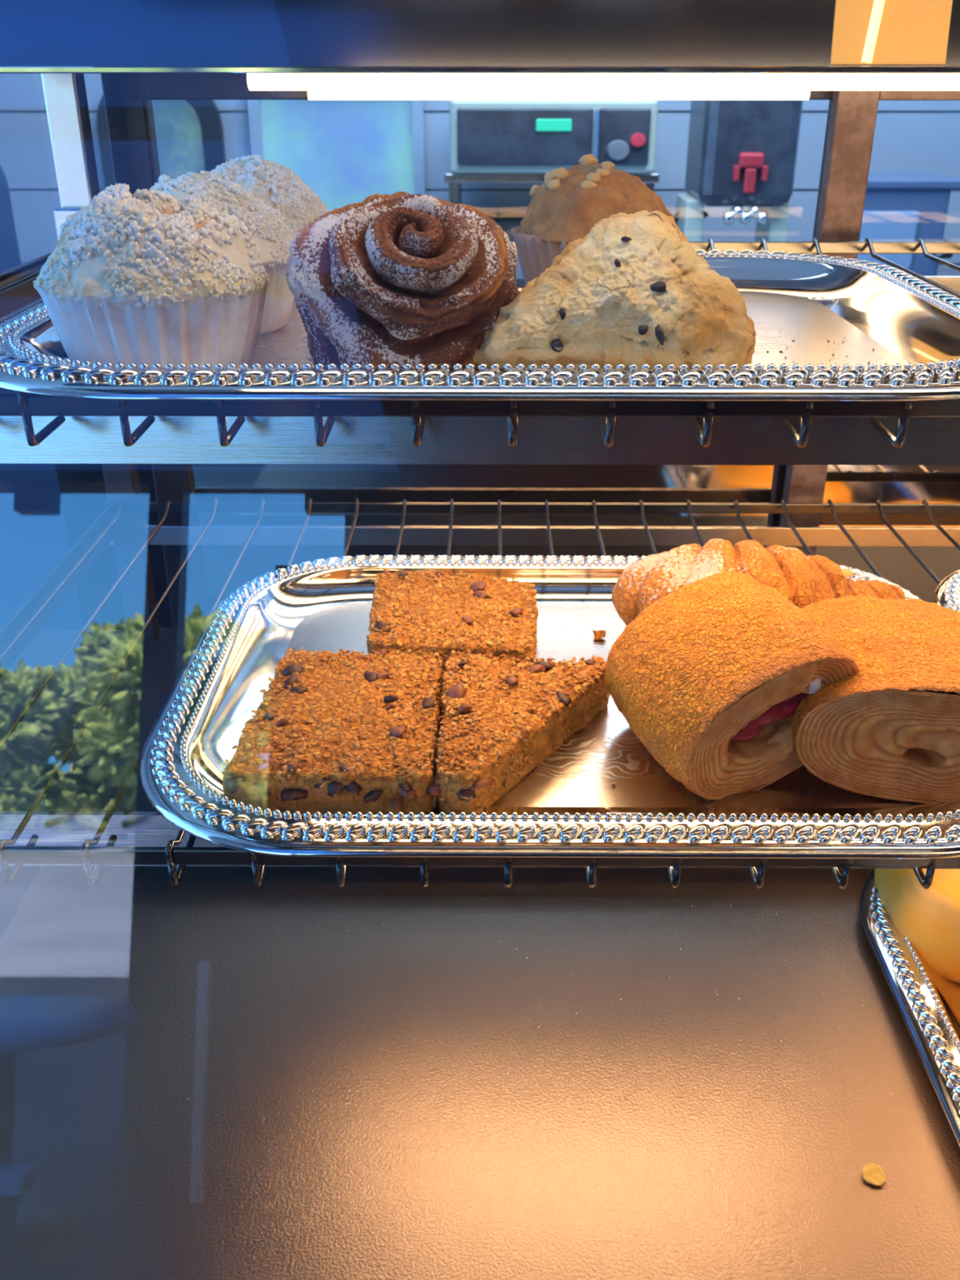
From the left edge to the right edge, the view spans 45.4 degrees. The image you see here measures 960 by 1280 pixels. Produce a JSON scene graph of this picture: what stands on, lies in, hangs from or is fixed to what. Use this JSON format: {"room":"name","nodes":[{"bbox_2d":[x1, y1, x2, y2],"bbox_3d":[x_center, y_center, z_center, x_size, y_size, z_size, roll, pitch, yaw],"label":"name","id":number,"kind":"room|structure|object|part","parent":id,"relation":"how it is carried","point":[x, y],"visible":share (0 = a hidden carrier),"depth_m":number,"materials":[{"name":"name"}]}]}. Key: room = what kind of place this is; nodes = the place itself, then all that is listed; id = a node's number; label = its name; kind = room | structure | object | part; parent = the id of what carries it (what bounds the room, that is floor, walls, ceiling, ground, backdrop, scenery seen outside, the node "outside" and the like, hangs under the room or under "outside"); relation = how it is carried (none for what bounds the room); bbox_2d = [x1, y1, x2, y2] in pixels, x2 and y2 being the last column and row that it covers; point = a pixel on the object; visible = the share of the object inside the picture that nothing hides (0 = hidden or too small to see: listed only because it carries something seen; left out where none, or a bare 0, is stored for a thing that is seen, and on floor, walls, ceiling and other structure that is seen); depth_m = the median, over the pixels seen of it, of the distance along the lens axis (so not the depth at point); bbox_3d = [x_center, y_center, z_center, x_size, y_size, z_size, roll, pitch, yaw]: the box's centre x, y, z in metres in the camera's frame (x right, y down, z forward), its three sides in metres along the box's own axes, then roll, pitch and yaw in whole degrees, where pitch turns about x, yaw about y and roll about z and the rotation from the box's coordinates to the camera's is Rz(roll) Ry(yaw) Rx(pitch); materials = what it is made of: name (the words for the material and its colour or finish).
{"room":"food shop","nodes":[
{"label":"food shop","id":0,"kind":"room"},
{"bbox_2d":[0,73,959,268],"bbox_3d":[0.619,-1.352,2.931,5.600,2.600,0.060,0,26,0],"label":"wall","id":1,"kind":"structure","parent":0,"point":[910,135],"depth_m":2.95,"materials":[{"name":"blue"}]},
{"bbox_2d":[96,94,226,187],"bbox_3d":[-0.810,-1.206,2.953,0.313,0.460,0.025,0,26,0],"label":"window","id":2,"kind":"structure","parent":1,"relation":"in","point":[189,133],"depth_m":2.92,"materials":[{"name":"blue glass"}]},
{"bbox_3d":[-0.810,-1.210,2.961,0.213,0.360,0.001,0,26,0],"label":"pane","id":3,"kind":"part","parent":2,"relation":"part of","materials":[{"name":"clear glass"}]},
{"bbox_2d":[247,99,425,211],"bbox_3d":[-0.362,-1.196,2.955,0.440,0.440,0.025,0,26,0],"label":"window","id":4,"kind":"structure","parent":1,"relation":"in","point":[347,152],"depth_m":2.93,"materials":[{"name":"blue glass"}]},
{"bbox_3d":[0.612,0.332,2.503,5.800,0.040,2.400,0,26,0],"label":"floor","id":5,"kind":"structure","parent":0,"visible":0},
{"bbox_2d":[0,164,83,630],"bbox_3d":[-0.990,-0.125,1.916,0.440,1.300,0.465,0,26,0],"label":"cabinet","id":6,"kind":"object","parent":5,"relation":"on","point":[33,535],"visible":0.17,"depth_m":1.94,"materials":[{"name":"blue paint"}]},
{"bbox_2d":[0,629,122,938],"bbox_3d":[0.304,0.573,0.973,2.200,0.885,0.840,0,26,0],"label":"countertop","id":7,"kind":"structure","parent":5,"relation":"on","point":[20,784],"depth_m":1.01,"materials":[{"name":"clear glass"}]},
{"bbox_2d":[0,0,959,1279],"bbox_3d":[0.251,-0.087,0.569,1.105,0.654,0.700,0,26,0],"label":"display case","id":8,"kind":"object","parent":7,"relation":"on","point":[128,997],"visible":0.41,"depth_m":0.68,"materials":[{"name":"brown metal"}]},
{"bbox_3d":[-0.274,-0.322,0.778,0.022,0.118,0.022,0,26,0],"label":"post","id":9,"kind":"part","parent":8,"relation":"part of","materials":[{"name":"silver metal"}]},
{"bbox_3d":[-0.274,-0.103,0.889,0.022,0.372,0.018,0,26,0],"label":"post","id":10,"kind":"part","parent":8,"relation":"part of","materials":[{"name":"grey"}]},
{"bbox_3d":[0.002,-0.186,0.903,0.530,0.468,0.016,0,26,0],"label":"sliding door","id":11,"kind":"part","parent":8,"relation":"part of","materials":[{"name":"grey"}]},
{"bbox_2d":[0,497,959,888],"bbox_3d":[0.249,0.000,0.684,1.071,0.024,0.443,0,26,0],"label":"wire shelf","id":12,"kind":"object","parent":8,"relation":"attached to","point":[85,855],"visible":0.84,"depth_m":0.64,"materials":[{"name":"black"}]},
{"bbox_2d":[138,554,959,858],"bbox_3d":[0.056,0.019,0.614,0.431,0.018,0.320,0,26,0],"label":"serving tray","id":13,"kind":"object","parent":12,"relation":"on","point":[568,806],"visible":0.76,"depth_m":0.53,"materials":[{"name":"silver metal"}]},
{"bbox_2d":[222,647,442,813],"bbox_3d":[-0.066,0.042,0.558,0.099,0.026,0.133,0,26,0],"label":"bar","id":14,"kind":"object","parent":13,"relation":"on","point":[353,732],"visible":0.99,"depth_m":0.53,"materials":[{"name":"brown food"}]},
{"bbox_2d":[365,567,538,683],"bbox_3d":[-0.016,-0.010,0.659,0.103,0.028,0.113,0,26,0],"label":"bar","id":15,"kind":"object","parent":13,"relation":"on","point":[440,612],"visible":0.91,"depth_m":0.64,"materials":[{"name":"brown food"}]},
{"bbox_2d":[425,649,610,813],"bbox_3d":[0.021,0.042,0.555,0.092,0.029,0.126,0,26,0],"label":"bar","id":16,"kind":"object","parent":13,"relation":"on","point":[501,718],"visible":0.98,"depth_m":0.55,"materials":[{"name":"brown food"}]},
{"bbox_2d":[592,630,606,639],"bbox_3d":[0.070,-0.003,0.672,0.008,0.007,0.006,0,26,0],"label":"crumb","id":17,"kind":"object","parent":13,"relation":"on","point":[601,633],"visible":1,"depth_m":0.67,"materials":[{"name":"orange food"}]},
{"bbox_2d":[611,537,848,626],"bbox_3d":[0.142,-0.025,0.650,0.134,0.063,0.072,2,26,4],"label":"croissant","id":18,"kind":"object","parent":13,"relation":"on","point":[805,580],"visible":0.52,"depth_m":0.64,"materials":[{"name":"brown food"}]},
{"bbox_2d":[605,570,859,800],"bbox_3d":[0.116,0.018,0.550,0.099,0.081,0.098,-10,28,-19],"label":"roll","id":19,"kind":"object","parent":13,"relation":"on","point":[709,677],"visible":0.98,"depth_m":0.52,"materials":[{"name":"brown food"}]},
{"bbox_2d":[841,568,906,599],"bbox_3d":[0.209,-0.019,0.661,0.081,0.042,0.044,-4,27,-9],"label":"croissant","id":20,"kind":"object","parent":13,"relation":"on","point":[880,589],"visible":0.13,"depth_m":0.66,"materials":[{"name":"brown food"}]},
{"bbox_2d":[787,595,959,803],"bbox_3d":[0.204,0.025,0.557,0.121,0.065,0.111,3,27,7],"label":"roll","id":21,"kind":"object","parent":13,"relation":"on","point":[875,731],"visible":0.84,"depth_m":0.52,"materials":[{"name":"brown food"}]},
{"bbox_2d":[933,568,959,612],"bbox_3d":[0.488,0.020,0.612,0.431,0.018,0.320,0,26,0],"label":"serving tray","id":22,"kind":"object","parent":12,"relation":"on","point":[947,593],"visible":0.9,"depth_m":0.70,"materials":[{"name":"silver metal"}]},
{"bbox_2d":[0,237,959,448],"bbox_3d":[0.249,-0.174,0.609,1.071,0.024,0.423,0,26,0],"label":"wire shelf","id":23,"kind":"object","parent":8,"relation":"attached to","point":[25,405],"visible":0.49,"depth_m":0.42,"materials":[{"name":"black"}]},
{"bbox_2d":[0,249,959,400],"bbox_3d":[0.011,-0.151,0.531,0.431,0.018,0.320,0,26,0],"label":"serving tray","id":24,"kind":"object","parent":23,"relation":"on","point":[911,325],"visible":0.56,"depth_m":0.40,"materials":[{"name":"silver metal"}]},
{"bbox_2d":[32,182,271,368],"bbox_3d":[-0.126,-0.140,0.445,0.088,0.071,0.088,7,27,14],"label":"muffin","id":25,"kind":"object","parent":24,"relation":"on","point":[150,277],"visible":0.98,"depth_m":0.42,"materials":[{"name":"white food"}]},
{"bbox_2d":[35,270,271,368],"bbox_3d":[-0.126,-0.124,0.452,0.088,0.038,0.088,9,28,18],"label":"paper cup","id":26,"kind":"object","parent":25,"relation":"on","point":[150,317],"depth_m":0.42,"materials":[{"name":"white paper"}]},
{"bbox_2d":[147,170,296,335],"bbox_3d":[-0.125,-0.179,0.529,0.088,0.068,0.089,-16,31,-30],"label":"muffin","id":27,"kind":"object","parent":24,"relation":"on","point":[273,237],"visible":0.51,"depth_m":0.51,"materials":[{"name":"white food"}]},
{"bbox_2d":[258,258,294,335],"bbox_3d":[-0.125,-0.165,0.536,0.088,0.035,0.088,-9,28,-18],"label":"paper cup","id":28,"kind":"object","parent":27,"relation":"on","point":[279,299],"depth_m":0.52,"materials":[{"name":"white paper"}]},
{"bbox_2d":[206,154,328,299],"bbox_3d":[-0.123,-0.221,0.611,0.088,0.069,0.088,-17,31,-31],"label":"muffin","id":29,"kind":"object","parent":24,"relation":"on","point":[277,184],"visible":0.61,"depth_m":0.59,"materials":[{"name":"white food"}]},
{"bbox_2d":[274,329,315,368],"bbox_3d":[-0.072,-0.123,0.491,0.025,0.002,0.105,0,26,0],"label":"crumbs","id":30,"kind":"object","parent":24,"relation":"on","point":[304,340],"visible":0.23,"depth_m":0.48,"materials":[{"name":"white food"}]},
{"bbox_2d":[285,191,519,368],"bbox_3d":[-0.031,-0.142,0.454,0.094,0.067,0.094,-23,34,-38],"label":"bun","id":31,"kind":"object","parent":24,"relation":"on","point":[401,277],"visible":0.9,"depth_m":0.43,"materials":[{"name":"brown food"}]},
{"bbox_2d":[510,154,672,284],"bbox_3d":[0.060,-0.214,0.597,0.088,0.070,0.088,-2,26,-3],"label":"muffin","id":32,"kind":"object","parent":24,"relation":"on","point":[564,209],"visible":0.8,"depth_m":0.57,"materials":[{"name":"baked cake crumb"},{"name":"nuts"},{"name":"paper"}]},
{"bbox_2d":[510,226,567,284],"bbox_3d":[0.060,-0.198,0.605,0.088,0.035,0.088,-9,28,-18],"label":"paper cup","id":33,"kind":"object","parent":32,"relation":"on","point":[537,246],"depth_m":0.58,"materials":[{"name":"white paper"}]},
{"bbox_2d":[472,209,755,368],"bbox_3d":[0.051,-0.129,0.438,0.110,0.062,0.056,0,26,0],"label":"scone","id":34,"kind":"object","parent":24,"relation":"on","point":[635,289],"visible":0.9,"depth_m":0.43,"materials":[{"name":"beige food"}]},
{"bbox_2d":[766,331,874,363],"bbox_3d":[0.128,-0.118,0.482,0.089,0.001,0.109,0,26,0],"label":"crumbs","id":35,"kind":"object","parent":24,"relation":"on","point":[779,331],"visible":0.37,"depth_m":0.49,"materials":[{"name":"brown food"}]},
{"bbox_2d":[0,0,959,99],"bbox_3d":[0.255,-0.427,0.722,1.100,0.160,0.125,0,26,0],"label":"lamp","id":36,"kind":"object","parent":8,"relation":"attached to","point":[139,49],"depth_m":0.69,"materials":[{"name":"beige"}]},
{"bbox_3d":[0.007,-0.128,0.932,0.480,0.298,0.004,0,26,0],"label":"panel","id":37,"kind":"part","parent":8,"relation":"part of","materials":[{"name":"silver metal"}]},
{"bbox_3d":[0.509,-0.175,0.881,0.532,0.468,0.016,0,26,0],"label":"sliding door","id":38,"kind":"part","parent":8,"relation":"part of","materials":[{"name":"clear glass"}]},
{"bbox_2d":[862,1163,885,1186],"bbox_3d":[0.193,0.262,0.563,0.011,0.004,0.011,-1,26,-2],"label":"flake","id":39,"kind":"object","parent":8,"relation":"on","point":[873,1174],"visible":1,"depth_m":0.56,"materials":[{"name":"orange"}]},
{"bbox_3d":[0.508,-0.117,0.909,0.474,0.298,0.004,0,26,0],"label":"panel","id":40,"kind":"part","parent":8,"relation":"part of","materials":[{"name":"silver metal"}]},
{"bbox_2d":[859,871,959,1146],"bbox_3d":[0.398,0.238,0.595,0.320,0.018,0.431,0,26,0],"label":"serving tray","id":41,"kind":"object","parent":8,"relation":"on","point":[928,1002],"visible":0.62,"depth_m":0.65,"materials":[{"name":"silver metal"}]},
{"bbox_2d":[874,868,959,982],"bbox_3d":[0.343,0.151,0.710,0.179,0.066,0.128,0,26,0],"label":"pastry","id":42,"kind":"object","parent":41,"relation":"on","point":[930,918],"visible":0.51,"depth_m":0.68,"materials":[{"name":"food"}]},
{"bbox_2d":[55,463,173,630],"bbox_3d":[-1.184,-0.389,2.935,1.360,0.870,0.726,0,26,0],"label":"base cabinet","id":43,"kind":"object","parent":5,"relation":"on","point":[82,490],"visible":0.02,"depth_m":2.64,"materials":[{"name":"blue"}]},
{"bbox_2d":[936,268,959,275],"bbox_3d":[0.616,-0.809,2.736,5.400,0.040,0.730,0,26,0],"label":"countertop","id":44,"kind":"structure","parent":43,"relation":"on","point":[940,272],"depth_m":3.00,"materials":[{"name":"grey"}]},
{"bbox_2d":[444,163,659,240],"bbox_3d":[0.162,-1.002,2.783,0.480,0.265,0.360,0,26,0],"label":"stand","id":45,"kind":"object","parent":44,"relation":"on","point":[506,220],"visible":0.24,"depth_m":2.57,"materials":[{"name":"silver metal"}]},
{"bbox_3d":[-0.058,-0.994,2.788,0.024,0.246,0.340,0,26,0],"label":"leg","id":46,"kind":"part","parent":45,"relation":"part of","materials":[{"name":"silver metal"}]},
{"bbox_2d":[444,163,659,182],"bbox_3d":[0.162,-1.112,2.729,0.480,0.020,0.360,0,26,0],"label":"shelf","id":47,"kind":"object","parent":45,"relation":"attached to","point":[450,177],"depth_m":2.57,"materials":[{"name":"silver metal"}]},
{"bbox_2d":[448,99,658,173],"bbox_3d":[0.162,-1.179,2.672,0.456,0.150,0.403,0,26,0],"label":"coffee machine","id":48,"kind":"object","parent":45,"relation":"on","point":[486,135],"visible":0.92,"depth_m":2.51,"materials":[{"name":"grey metal"}]},
{"bbox_3d":[0.099,-1.102,2.516,0.297,0.116,0.012,0,26,0],"label":"door","id":49,"kind":"part","parent":48,"relation":"part of","materials":[{"name":"clear glass"}]},
{"bbox_3d":[0.254,-1.093,2.498,0.010,0.108,0.011,9,28,18],"label":"handle","id":50,"kind":"part","parent":48,"relation":"part of","materials":[{"name":"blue metal"}]},
{"bbox_3d":[0.303,-1.071,2.511,0.052,0.042,0.021,0,26,0],"label":"knob","id":51,"kind":"part","parent":48,"relation":"part of","materials":[{"name":"grey plastic"}]},
{"bbox_3d":[0.316,-1.101,2.514,0.112,0.116,0.012,0,26,0],"label":"control panel","id":52,"kind":"part","parent":48,"relation":"part of","materials":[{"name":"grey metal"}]},
{"bbox_3d":[0.346,-1.091,2.506,0.034,0.028,0.013,0,26,0],"label":"knob","id":53,"kind":"part","parent":48,"relation":"part of","materials":[{"name":"red plastic"}]},
{"bbox_3d":[0.382,-0.993,2.786,0.024,0.246,0.340,0,26,0],"label":"leg","id":54,"kind":"part","parent":45,"relation":"part of","materials":[{"name":"silver metal"}]},
{"bbox_2d":[675,99,803,241],"bbox_3d":[0.571,-0.999,2.579,0.230,0.440,0.265,0,26,0],"label":"dispenser","id":55,"kind":"object","parent":44,"relation":"on","point":[741,153],"visible":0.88,"depth_m":2.45,"materials":[{"name":"black plastic"}]},
{"bbox_3d":[0.476,-0.906,2.645,0.040,0.215,0.150,0,26,0],"label":"leg","id":56,"kind":"part","parent":55,"relation":"part of","materials":[{"name":"grey ceramic"}]},
{"bbox_2d":[672,208,708,222],"bbox_3d":[0.475,-0.954,2.649,0.101,0.097,0.014,0,26,0],"label":"power cord","id":57,"kind":"object","parent":55,"relation":"attached to","point":[676,215],"visible":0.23,"depth_m":2.63,"materials":[{"name":"black plastic"}]},
{"bbox_3d":[0.578,-1.096,2.544,0.205,0.235,0.240,0,26,0],"label":"tank","id":58,"kind":"part","parent":55,"relation":"part of","materials":[{"name":"clear glass"}]},
{"bbox_2d":[732,152,768,193],"bbox_3d":[0.575,-0.995,2.447,0.072,0.080,0.025,0,26,0],"label":"tap","id":59,"kind":"object","parent":55,"relation":"on","point":[750,171],"depth_m":2.44,"materials":[{"name":"red plastic"}]},
{"bbox_3d":[0.666,-0.906,2.644,0.040,0.215,0.150,0,26,0],"label":"leg","id":60,"kind":"part","parent":55,"relation":"part of","materials":[{"name":"grey ceramic"}]},
{"bbox_2d":[857,172,959,275],"bbox_3d":[0.918,-0.903,2.586,0.245,0.262,0.232,0,26,0],"label":"coffee grinder","id":61,"kind":"object","parent":44,"relation":"on","point":[899,206],"visible":0.32,"depth_m":2.47,"materials":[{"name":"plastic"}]},
{"bbox_3d":[0.880,-0.870,2.498,0.130,0.120,0.020,0,26,0],"label":"panel","id":62,"kind":"part","parent":61,"relation":"part of","materials":[{"name":"blue"}]},
{"bbox_3d":[0.913,-1.016,2.537,0.235,0.017,0.220,0,26,0],"label":"lid","id":63,"kind":"part","parent":61,"relation":"part of","materials":[{"name":"blue plastic"}]},
{"bbox_3d":[1.023,-0.867,2.543,0.035,0.035,0.060,0,26,0],"label":"handle","id":64,"kind":"part","parent":61,"relation":"part of","materials":[{"name":"black"}]}
]}

